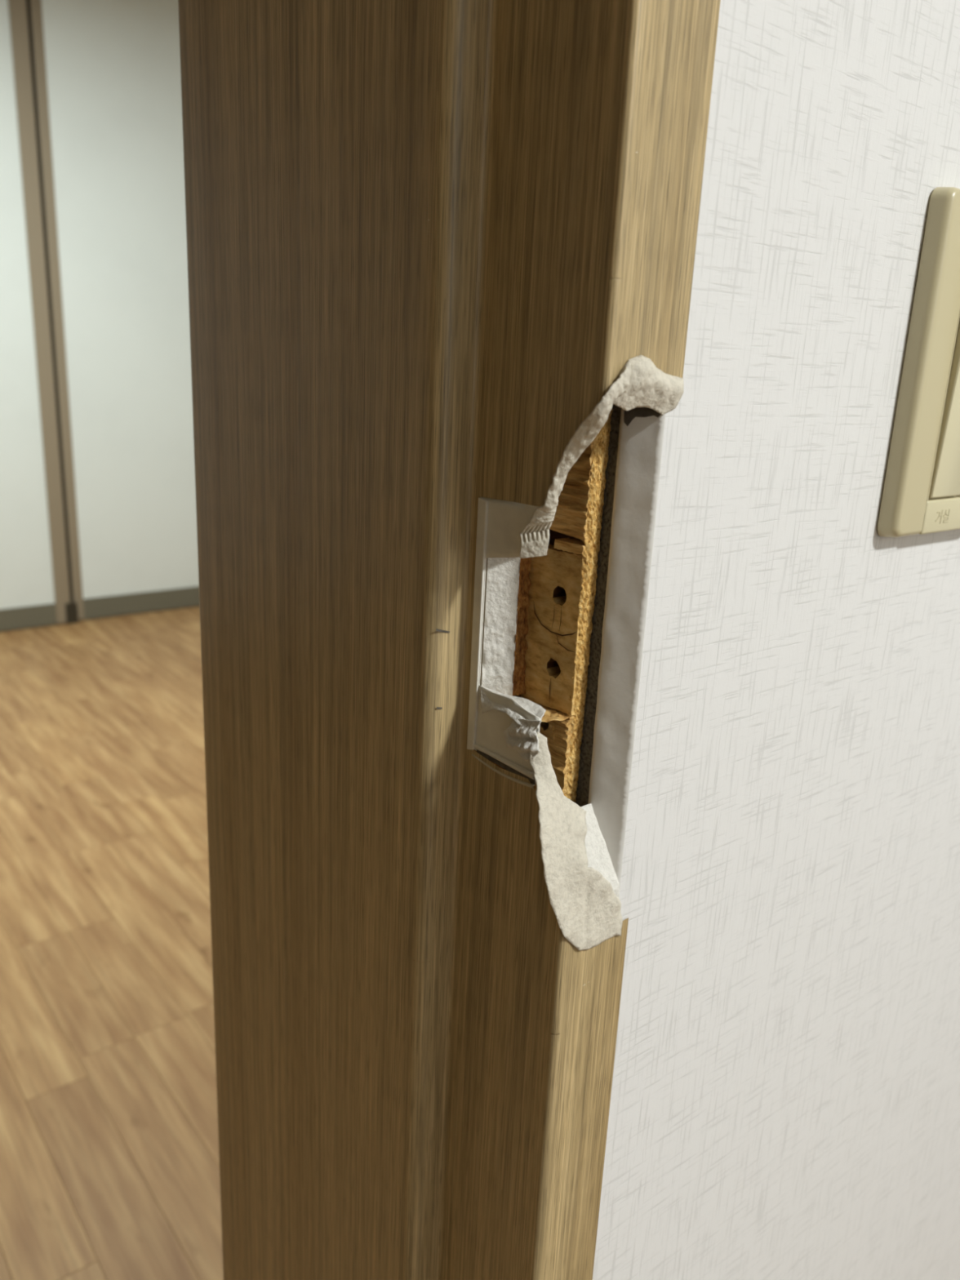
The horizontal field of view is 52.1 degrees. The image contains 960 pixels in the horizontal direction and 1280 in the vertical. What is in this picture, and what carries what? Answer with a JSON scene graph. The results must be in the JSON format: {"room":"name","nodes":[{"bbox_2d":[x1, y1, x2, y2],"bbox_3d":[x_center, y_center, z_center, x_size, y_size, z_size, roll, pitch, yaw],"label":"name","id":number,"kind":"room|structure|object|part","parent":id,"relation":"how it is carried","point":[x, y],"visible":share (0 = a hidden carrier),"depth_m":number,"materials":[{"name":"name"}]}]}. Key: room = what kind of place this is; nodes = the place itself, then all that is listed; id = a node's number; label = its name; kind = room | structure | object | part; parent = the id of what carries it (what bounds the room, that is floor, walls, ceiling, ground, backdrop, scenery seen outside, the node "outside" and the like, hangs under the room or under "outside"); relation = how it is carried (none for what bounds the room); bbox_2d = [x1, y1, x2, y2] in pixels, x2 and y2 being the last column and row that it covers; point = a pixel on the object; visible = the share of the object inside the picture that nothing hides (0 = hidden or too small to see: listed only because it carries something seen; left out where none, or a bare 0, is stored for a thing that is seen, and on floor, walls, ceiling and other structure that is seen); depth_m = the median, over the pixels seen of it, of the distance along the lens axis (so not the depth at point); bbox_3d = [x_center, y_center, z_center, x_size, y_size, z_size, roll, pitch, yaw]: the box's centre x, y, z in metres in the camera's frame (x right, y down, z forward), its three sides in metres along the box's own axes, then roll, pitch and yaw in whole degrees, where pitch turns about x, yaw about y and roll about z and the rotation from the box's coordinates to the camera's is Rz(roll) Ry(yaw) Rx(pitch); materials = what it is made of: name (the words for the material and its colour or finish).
{"room":"home hallway","nodes":[
{"label":"home hallway","id":0,"kind":"room"},
{"bbox_2d":[0,605,223,1279],"bbox_3d":[-0.781,0.721,1.579,4.976,0.040,6.985,-10,21,-37],"label":"floor","id":1,"kind":"structure","parent":0,"point":[109,1161],"depth_m":1.89,"materials":[{"name":"brown wood"}]},
{"bbox_2d":[0,0,70,631],"bbox_3d":[-1.965,-1.183,3.475,0.833,2.432,0.026,-10,21,-37],"label":"door","id":2,"kind":"structure","parent":1,"relation":"on","point":[34,586],"depth_m":3.73,"materials":[{"name":"beige paint"}]},
{"bbox_3d":[-2.026,-0.058,3.799,0.735,0.088,0.024,-10,21,-37],"label":"rail","id":3,"kind":"part","parent":2,"relation":"part of","materials":[{"name":"grey"}]},
{"bbox_2d":[26,0,78,624],"bbox_3d":[-1.641,-1.241,3.734,0.046,2.436,0.052,-10,21,-37],"label":"trim","id":4,"kind":"structure","parent":1,"relation":"on","point":[72,617],"depth_m":3.77,"materials":[{"name":"brown"}]},
{"bbox_2d":[29,0,199,619],"bbox_3d":[-1.306,-1.307,4.006,0.837,2.432,0.026,-10,21,-37],"label":"door","id":5,"kind":"structure","parent":1,"relation":"on","point":[108,80],"depth_m":3.88,"materials":[{"name":"beige paint"}]},
{"bbox_3d":[-1.365,-0.182,4.331,0.750,0.088,0.024,-10,21,-37],"label":"rail","id":6,"kind":"part","parent":5,"relation":"part of","materials":[{"name":"grey"}]},
{"bbox_2d":[587,0,959,1279],"bbox_3d":[0.956,-0.346,1.089,2.488,2.440,0.238,-10,21,-37],"label":"wall","id":7,"kind":"structure","parent":0,"point":[774,795],"depth_m":0.35,"materials":[{"name":"paper"}]},
{"bbox_2d":[177,0,720,1279],"bbox_3d":[-0.391,0.037,0.104,0.944,2.135,0.248,-10,21,-37],"label":"door frame","id":8,"kind":"structure","parent":7,"relation":"attached to","point":[437,251],"depth_m":0.33,"materials":[{"name":"brown wood"}]},
{"bbox_3d":[0.014,0.022,0.318,0.014,0.002,0.028,-10,21,-37],"label":"pocket sill","id":9,"kind":"part","parent":8,"relation":"part of","materials":[{"name":"brown wood"}]},
{"bbox_2d":[877,186,959,537],"bbox_3d":[0.186,-0.100,0.367,0.086,0.119,0.012,-10,21,-37],"label":"light switch","id":10,"kind":"object","parent":7,"relation":"attached to","point":[921,495],"visible":1,"depth_m":0.35,"materials":[{"name":"beige plastic"}]},
{"bbox_3d":[0.166,-0.096,0.354,0.001,0.092,0.007,-10,21,-37],"label":"insert rail","id":11,"kind":"part","parent":10,"relation":"part of","materials":[{"name":"beige plastic"}]}
]}

